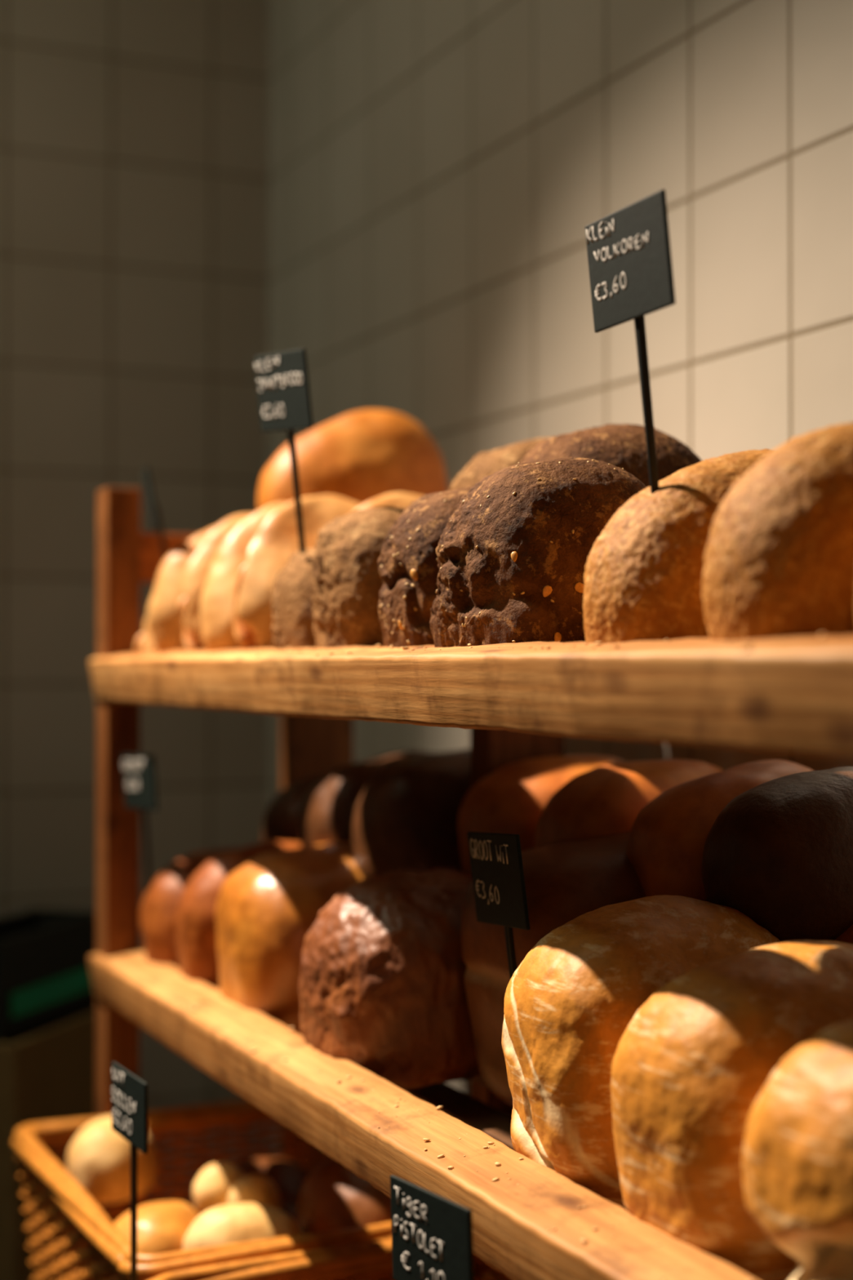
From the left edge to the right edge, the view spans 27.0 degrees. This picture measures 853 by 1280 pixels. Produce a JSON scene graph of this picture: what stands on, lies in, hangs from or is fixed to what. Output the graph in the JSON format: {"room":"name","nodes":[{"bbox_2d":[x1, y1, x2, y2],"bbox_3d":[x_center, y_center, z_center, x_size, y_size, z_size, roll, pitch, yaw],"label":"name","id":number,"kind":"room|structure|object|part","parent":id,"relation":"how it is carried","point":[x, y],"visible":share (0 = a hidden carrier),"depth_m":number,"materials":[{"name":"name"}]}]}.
{"room":"food shop","nodes":[
{"label":"food shop","id":0,"kind":"room"},
{"bbox_2d":[0,0,268,1210],"bbox_3d":[-1.879,-0.224,1.944,3.570,3.000,0.100,0,-1,-25],"label":"wall","id":1,"kind":"structure","parent":0,"point":[134,134],"depth_m":2.55,"materials":[{"name":"tile"}]},
{"bbox_2d":[267,0,852,1157],"bbox_3d":[0.933,-0.247,0.211,0.100,3.000,5.594,0,-1,-25],"label":"wall","id":2,"kind":"structure","parent":0,"point":[438,170],"depth_m":1.84,"materials":[{"name":"tile"}]},
{"bbox_3d":[-0.735,1.292,-0.574,3.770,0.100,5.600,0,-1,-25],"label":"floor","id":3,"kind":"structure","parent":0,"visible":0},
{"bbox_2d":[88,486,852,1279],"bbox_3d":[0.128,0.549,1.216,0.340,1.434,1.602,0,-1,-25],"label":"rack","id":4,"kind":"object","parent":3,"relation":"on","point":[520,703],"visible":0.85,"depth_m":1.17,"materials":[{"name":"brown wood"}]},
{"bbox_3d":[-0.325,0.558,1.865,0.036,1.434,0.045,0,-1,-25],"label":"post","id":5,"kind":"part","parent":4,"relation":"part of","materials":[{"name":"brown wood"}]},
{"bbox_2d":[134,617,158,653],"bbox_3d":[-0.242,0.002,1.834,0.117,0.101,0.061,0,-1,-15],"label":"bread loaf","id":6,"kind":"object","parent":4,"relation":"on","point":[144,643],"visible":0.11,"depth_m":1.81,"materials":[{"name":"food"}]},
{"bbox_2d":[141,466,168,560],"bbox_3d":[-0.270,-0.102,1.806,0.035,0.142,0.070,0,-1,-13],"label":"price sign","id":7,"kind":"object","parent":6,"relation":"on","point":[153,509],"visible":0.78,"depth_m":1.80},
{"bbox_3d":[-0.280,-0.143,1.805,0.003,0.060,0.070,-11,2,-13],"label":"panel","id":8,"kind":"part","parent":7,"relation":"part of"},
{"bbox_3d":[-0.228,-0.086,1.916,0.175,0.052,0.022,0,-1,-25],"label":"rail","id":9,"kind":"part","parent":4,"relation":"part of","materials":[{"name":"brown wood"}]},
{"bbox_2d":[146,526,216,653],"bbox_3d":[-0.188,-0.032,1.798,0.191,0.169,0.080,0,-1,-15],"label":"bread loaf","id":10,"kind":"object","parent":4,"relation":"on","point":[165,625],"visible":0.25,"depth_m":1.75,"materials":[{"name":"food"}]},
{"bbox_2d":[139,847,243,969],"bbox_3d":[-0.209,0.283,1.830,0.172,0.138,0.121,0,-1,-22],"label":"bread loaf","id":11,"kind":"object","parent":4,"relation":"on","point":[159,906],"visible":0.3,"depth_m":1.78,"materials":[{"name":"brown food"}]},
{"bbox_2d":[121,754,157,893],"bbox_3d":[-0.286,0.191,1.799,0.016,0.151,0.074,1,-1,-34],"label":"price sign","id":12,"kind":"object","parent":11,"relation":"on","point":[139,771],"visible":0.99,"depth_m":1.80,"materials":[{"name":"black plastic"}]},
{"bbox_3d":[-0.290,0.144,1.797,0.003,0.055,0.073,-3,0,-34],"label":"panel","id":13,"kind":"part","parent":12,"relation":"part of","materials":[{"name":"black"}]},
{"bbox_2d":[260,773,325,842],"bbox_3d":[-0.082,0.192,1.821,0.176,0.117,0.140,0,-1,-22],"label":"bread loaf","id":14,"kind":"object","parent":11,"relation":"on","point":[280,820],"visible":0.16,"depth_m":1.77,"materials":[{"name":"brown food"}]},
{"bbox_2d":[11,1099,392,1279],"bbox_3d":[-0.189,0.564,1.648,0.310,0.158,0.466,0,-1,-25],"label":"wicker basket","id":15,"kind":"object","parent":4,"relation":"on","point":[73,1237],"visible":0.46,"depth_m":1.70,"materials":[{"name":"brown wicker"}]},
{"bbox_2d":[66,1115,155,1204],"bbox_3d":[-0.303,0.501,1.715,0.088,0.079,0.078,1,-1,-45],"label":"bread roll","id":16,"kind":"object","parent":15,"relation":"in","point":[99,1157],"visible":0.68,"depth_m":1.68,"materials":[{"name":"beige food"}]},
{"bbox_2d":[114,1200,199,1253],"bbox_3d":[-0.232,0.519,1.532,0.085,0.065,0.104,0,-1,25],"label":"bread roll","id":17,"kind":"object","parent":15,"relation":"in","point":[162,1227],"visible":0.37,"depth_m":1.50,"materials":[{"name":"food"}]},
{"bbox_2d":[182,1202,301,1250],"bbox_3d":[-0.155,0.508,1.504,0.103,0.064,0.068,0,-1,-5],"label":"bread roll","id":18,"kind":"object","parent":15,"relation":"in","point":[228,1224],"visible":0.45,"depth_m":1.49,"materials":[{"name":"beige food"}]},
{"bbox_2d":[233,1155,309,1204],"bbox_3d":[-0.155,0.554,1.748,0.110,0.089,0.133,0,-1,-15],"label":"bread roll","id":19,"kind":"object","parent":15,"relation":"in","point":[289,1177],"visible":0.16,"depth_m":1.73,"materials":[{"name":"food"}]},
{"bbox_2d":[280,1199,297,1222],"bbox_3d":[-0.141,0.545,1.611,0.113,0.071,0.100,0,-1,-25],"label":"bread roll","id":20,"kind":"object","parent":15,"relation":"in","point":[290,1208],"visible":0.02,"depth_m":1.60,"materials":[{"name":"food"}]},
{"bbox_2d":[192,1162,244,1213],"bbox_3d":[-0.186,0.494,1.602,0.050,0.044,0.043,0,-1,-25],"label":"bread roll","id":21,"kind":"object","parent":20,"relation":"on","point":[212,1186],"visible":0.55,"depth_m":1.59,"materials":[{"name":"beige food"}]},
{"bbox_2d":[227,1174,280,1209],"bbox_3d":[-0.153,0.497,1.578,0.049,0.043,0.036,0,-1,-25],"label":"bread roll","id":22,"kind":"object","parent":20,"relation":"on","point":[254,1188],"visible":0.59,"depth_m":1.57,"materials":[{"name":"brown food"}]},
{"bbox_2d":[296,1158,391,1234],"bbox_3d":[-0.054,0.489,1.542,0.107,0.091,0.130,1,-1,-35],"label":"bread roll","id":23,"kind":"object","parent":15,"relation":"in","point":[331,1197],"visible":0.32,"depth_m":1.50,"materials":[{"name":"bread crust"}]},
{"bbox_2d":[178,514,252,651],"bbox_3d":[-0.151,-0.039,1.734,0.181,0.169,0.080,1,-1,-37],"label":"bread loaf","id":24,"kind":"object","parent":4,"relation":"on","point":[196,573],"visible":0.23,"depth_m":1.70,"materials":[{"name":"food"}]},
{"bbox_2d":[257,409,449,511],"bbox_3d":[-0.071,-0.152,1.755,0.198,0.152,0.108,0,-1,-30],"label":"bread loaf","id":25,"kind":"object","parent":24,"relation":"on","point":[361,457],"visible":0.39,"depth_m":1.72,"materials":[{"name":"orange food"}]},
{"bbox_2d":[175,840,301,990],"bbox_3d":[-0.155,0.275,1.730,0.177,0.157,0.112,0,-1,-20],"label":"bread loaf","id":26,"kind":"object","parent":4,"relation":"on","point":[196,935],"visible":0.33,"depth_m":1.68,"materials":[{"name":"brown food"}]},
{"bbox_2d":[200,502,287,652],"bbox_3d":[-0.114,-0.041,1.653,0.195,0.177,0.076,0,-1,-26],"label":"bread loaf","id":27,"kind":"object","parent":4,"relation":"on","point":[216,605],"visible":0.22,"depth_m":1.61,"materials":[{"name":"food"}]},
{"bbox_2d":[215,841,364,1035],"bbox_3d":[-0.096,0.267,1.610,0.186,0.165,0.164,0,-1,-30],"label":"bread loaf","id":28,"kind":"object","parent":4,"relation":"on","point":[266,908],"visible":0.41,"depth_m":1.54,"materials":[{"name":"brown food"}]},
{"bbox_2d":[297,750,431,847],"bbox_3d":[-0.035,0.168,1.705,0.173,0.124,0.152,0,-1,-21],"label":"bread loaf","id":29,"kind":"object","parent":28,"relation":"on","point":[326,811],"visible":0.24,"depth_m":1.65,"materials":[{"name":"brown food"}]},
{"bbox_2d":[351,748,471,879],"bbox_3d":[0.021,0.161,1.587,0.176,0.126,0.150,0,-1,-17],"label":"bread loaf","id":30,"kind":"object","parent":28,"relation":"on","point":[406,817],"visible":0.39,"depth_m":1.52,"materials":[{"name":"brown food"}]},
{"bbox_2d":[271,547,315,649],"bbox_3d":[-0.071,-0.010,1.472,0.113,0.140,0.105,0,-1,-25],"label":"bread loaf","id":31,"kind":"object","parent":4,"relation":"on","point":[292,627],"visible":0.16,"depth_m":1.43,"materials":[{"name":"brown food"}]},
{"bbox_2d":[253,348,313,553],"bbox_3d":[-0.107,-0.151,1.427,0.032,0.162,0.086,1,-1,-34],"label":"price sign","id":32,"kind":"object","parent":31,"relation":"on","point":[282,384],"visible":1,"depth_m":1.43,"materials":[{"name":"black"}]},
{"bbox_3d":[-0.115,-0.199,1.423,0.003,0.062,0.082,-10,9,-33],"label":"panel","id":33,"kind":"part","parent":32,"relation":"part of","materials":[{"name":"black"}]},
{"bbox_2d":[233,494,361,649],"bbox_3d":[-0.083,-0.042,1.588,0.191,0.177,0.087,1,-1,-35],"label":"bread loaf","id":34,"kind":"object","parent":4,"relation":"on","point":[277,539],"visible":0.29,"depth_m":1.55,"materials":[{"name":"food"}]},
{"bbox_3d":[-0.121,0.616,1.962,0.075,1.320,0.034,0,-1,-25],"label":"post","id":35,"kind":"part","parent":4,"relation":"part of","materials":[{"name":"brown wood"}]},
{"bbox_2d":[150,1239,509,1279],"bbox_3d":[0.040,0.562,1.148,0.312,0.158,0.622,0,-1,-25],"label":"wicker basket","id":36,"kind":"object","parent":4,"relation":"on","point":[370,1260],"visible":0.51,"depth_m":1.41,"materials":[{"name":"brown wicker"}]},
{"bbox_2d":[111,1062,147,1279],"bbox_3d":[-0.222,0.407,1.345,0.011,0.164,0.071,0,-1,-31],"label":"price sign","id":37,"kind":"object","parent":36,"relation":"on","point":[129,1091],"visible":1,"depth_m":1.35,"materials":[{"name":"black plastic"}]},
{"bbox_3d":[-0.225,0.353,1.344,0.003,0.052,0.069,-1,2,-31],"label":"panel","id":38,"kind":"part","parent":37,"relation":"part of","materials":[{"name":"black plastic"}]},
{"bbox_2d":[390,1174,474,1279],"bbox_3d":[0.007,0.408,0.978,0.015,0.209,0.078,1,-1,-34],"label":"price sign","id":39,"kind":"object","parent":36,"relation":"in","point":[432,1233],"visible":1,"depth_m":0.98,"materials":[{"name":"black plastic"}]},
{"bbox_2d":[311,506,407,648],"bbox_3d":[-0.025,-0.023,1.386,0.128,0.164,0.127,0,-1,-32],"label":"bread loaf","id":40,"kind":"object","parent":4,"relation":"on","point":[348,580],"visible":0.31,"depth_m":1.34,"materials":[{"name":"brown food"}]},
{"bbox_2d":[352,492,422,511],"bbox_3d":[-0.006,-0.039,1.531,0.189,0.177,0.092,0,-1,-26],"label":"bread loaf","id":41,"kind":"object","parent":4,"relation":"on","point":[402,500],"visible":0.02,"depth_m":1.52,"materials":[{"name":"beige food"}]},
{"bbox_2d":[298,867,481,1088],"bbox_3d":[-0.003,0.265,1.407,0.186,0.164,0.177,0,-1,-28],"label":"bread loaf","id":42,"kind":"object","parent":4,"relation":"on","point":[382,990],"visible":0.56,"depth_m":1.33,"materials":[{"name":"brown food"}]},
{"bbox_2d":[457,755,624,874],"bbox_3d":[0.113,0.152,1.485,0.176,0.112,0.132,0,-1,-19],"label":"bread loaf","id":43,"kind":"object","parent":42,"relation":"on","point":[512,799],"visible":0.3,"depth_m":1.44,"materials":[{"name":"brown food"}]},
{"bbox_2d":[377,486,471,647],"bbox_3d":[0.035,-0.025,1.269,0.140,0.170,0.122,0,-1,-13],"label":"bread loaf","id":44,"kind":"object","parent":4,"relation":"on","point":[409,570],"visible":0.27,"depth_m":1.22,"materials":[{"name":"brown food"}]},
{"bbox_2d":[163,989,755,1279],"bbox_3d":[-0.021,0.317,1.201,0.050,0.010,0.968,0,-1,-25],"label":"crumbs","id":45,"kind":"object","parent":4,"relation":"on","point":[584,1242],"visible":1,"depth_m":1.11,"materials":[{"name":"brown food"}]},
{"bbox_2d":[466,831,529,978],"bbox_3d":[0.054,0.208,1.188,0.022,0.163,0.086,0,-1,-22],"label":"price sign","id":46,"kind":"object","parent":4,"relation":"attached to","point":[495,859],"visible":0.98,"depth_m":1.18,"materials":[{"name":"black plastic"}]},
{"bbox_3d":[0.047,0.160,1.186,0.003,0.062,0.082,-5,-2,-22],"label":"panel","id":47,"kind":"part","parent":46,"relation":"part of","materials":[{"name":"black plastic"}]},
{"bbox_2d":[449,437,550,490],"bbox_3d":[0.084,-0.104,1.417,0.126,0.115,0.112,0,-1,-31],"label":"bread loaf","id":48,"kind":"object","parent":4,"relation":"on","point":[485,464],"visible":0.08,"depth_m":1.38,"materials":[{"name":"brown food"}]},
{"bbox_3d":[0.078,0.610,1.526,0.075,1.320,0.034,0,-1,-25],"label":"post","id":49,"kind":"part","parent":4,"relation":"part of","materials":[{"name":"brown wood"}]},
{"bbox_2d":[201,633,840,656],"bbox_3d":[0.001,0.006,1.157,0.047,0.009,0.893,0,-1,-25],"label":"crumbs","id":50,"kind":"object","parent":4,"relation":"on","point":[747,648],"visible":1,"depth_m":0.99,"materials":[{"name":"brown food"}]},
{"bbox_2d":[429,457,646,647],"bbox_3d":[0.087,-0.031,1.169,0.169,0.176,0.152,0,-1,-20],"label":"bread loaf","id":51,"kind":"object","parent":4,"relation":"on","point":[513,554],"visible":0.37,"depth_m":1.11,"materials":[{"name":"brown food"}]},
{"bbox_2d":[461,831,645,1106],"bbox_3d":[0.140,0.237,1.288,0.217,0.200,0.167,0,-1,-20],"label":"bread loaf","id":52,"kind":"object","parent":4,"relation":"on","point":[566,880],"visible":0.22,"depth_m":1.24,"materials":[{"name":"bread crust"}]},
{"bbox_2d":[534,759,722,847],"bbox_3d":[0.170,0.148,1.368,0.175,0.112,0.122,0,-1,-21],"label":"bread loaf","id":53,"kind":"object","parent":52,"relation":"on","point":[605,799],"visible":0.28,"depth_m":1.32,"materials":[{"name":"brown food"}]},
{"bbox_2d":[626,759,813,901],"bbox_3d":[0.224,0.145,1.251,0.172,0.121,0.126,0,-1,-18],"label":"bread loaf","id":54,"kind":"object","parent":52,"relation":"on","point":[665,846],"visible":0.33,"depth_m":1.20,"materials":[{"name":"brown food"}]},
{"bbox_2d":[520,423,702,487],"bbox_3d":[0.135,-0.093,1.308,0.156,0.135,0.154,0,-1,-22],"label":"bread loaf","id":55,"kind":"object","parent":4,"relation":"on","point":[623,446],"visible":0.14,"depth_m":1.26,"materials":[{"name":"brown food"}]},
{"bbox_2d":[501,894,781,1206],"bbox_3d":[0.146,0.249,1.102,0.196,0.176,0.161,0,-1,-27],"label":"bread loaf","id":56,"kind":"object","parent":4,"relation":"on","point":[570,1003],"visible":0.55,"depth_m":1.04,"materials":[{"name":"brown food"}]},
{"bbox_2d":[582,448,773,643],"bbox_3d":[0.191,-0.032,1.029,0.215,0.159,0.126,0,-1,-25],"label":"bread loaf","id":57,"kind":"object","parent":4,"relation":"on","point":[643,575],"visible":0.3,"depth_m":0.97,"materials":[{"name":"brown food"}]},
{"bbox_2d":[585,189,675,493],"bbox_3d":[0.119,-0.158,0.994,0.023,0.167,0.083,0,-1,-25],"label":"price sign","id":58,"kind":"object","parent":57,"relation":"on","point":[628,250],"visible":1,"depth_m":0.99,"materials":[{"name":"black"}]},
{"bbox_3d":[0.113,-0.210,0.991,0.003,0.062,0.082,-5,0,-25],"label":"panel","id":59,"kind":"part","parent":58,"relation":"part of","materials":[{"name":"black"}]},
{"bbox_2d":[610,939,852,1279],"bbox_3d":[0.208,0.254,0.976,0.206,0.170,0.151,0,-1,-29],"label":"bread loaf","id":60,"kind":"object","parent":4,"relation":"on","point":[690,1068],"visible":0.8,"depth_m":0.92,"materials":[{"name":"brown food"}]},
{"bbox_2d":[702,422,852,640],"bbox_3d":[0.241,-0.033,0.912,0.214,0.162,0.133,0,-1,-20],"label":"bread loaf","id":61,"kind":"object","parent":4,"relation":"on","point":[779,553],"visible":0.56,"depth_m":0.85,"materials":[{"name":"brown food"}]},
{"bbox_2d":[742,1018,852,1279],"bbox_3d":[0.255,0.253,0.848,0.206,0.167,0.151,0,-1,-18],"label":"bread loaf","id":62,"kind":"object","parent":4,"relation":"on","point":[797,1154],"visible":1,"depth_m":0.81,"materials":[{"name":"brown food"}]},
{"bbox_2d":[833,924,852,944],"bbox_3d":[0.319,0.227,1.117,0.155,0.147,0.138,0,-1,-16],"label":"bread loaf","id":63,"kind":"object","parent":4,"relation":"on","point":[846,937],"visible":0.06,"depth_m":1.09,"materials":[{"name":"brown food"}]},
{"bbox_2d":[701,766,852,942],"bbox_3d":[0.265,0.141,1.157,0.171,0.115,0.123,0,-1,-22],"label":"bread loaf","id":64,"kind":"object","parent":63,"relation":"on","point":[780,854],"visible":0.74,"depth_m":1.10,"materials":[{"name":"brown food"}]},
{"bbox_3d":[-0.515,1.081,2.261,0.170,0.399,0.330,0,-1,17],"label":"storage bench","id":65,"kind":"object","parent":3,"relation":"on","visible":0},
{"bbox_2d":[0,1009,95,1279],"bbox_3d":[-0.515,0.680,2.266,0.160,0.400,0.320,0,-1,17],"label":"storage box","id":66,"kind":"object","parent":65,"relation":"on","point":[47,1075],"visible":0.37,"depth_m":2.12,"materials":[{"name":"plastic"}]},
{"bbox_3d":[-0.559,0.678,2.119,0.136,0.400,0.012,0,-1,17],"label":"panel","id":67,"kind":"part","parent":66,"relation":"part of","materials":[{"name":"brown wood"}]},
{"bbox_2d":[0,907,96,1043],"bbox_3d":[-0.519,0.615,2.269,0.113,0.505,0.276,0,-1,17],"label":"crate","id":68,"kind":"object","parent":66,"relation":"in","point":[46,982],"visible":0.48,"depth_m":2.24,"materials":[{"name":"plastic"}]}
]}

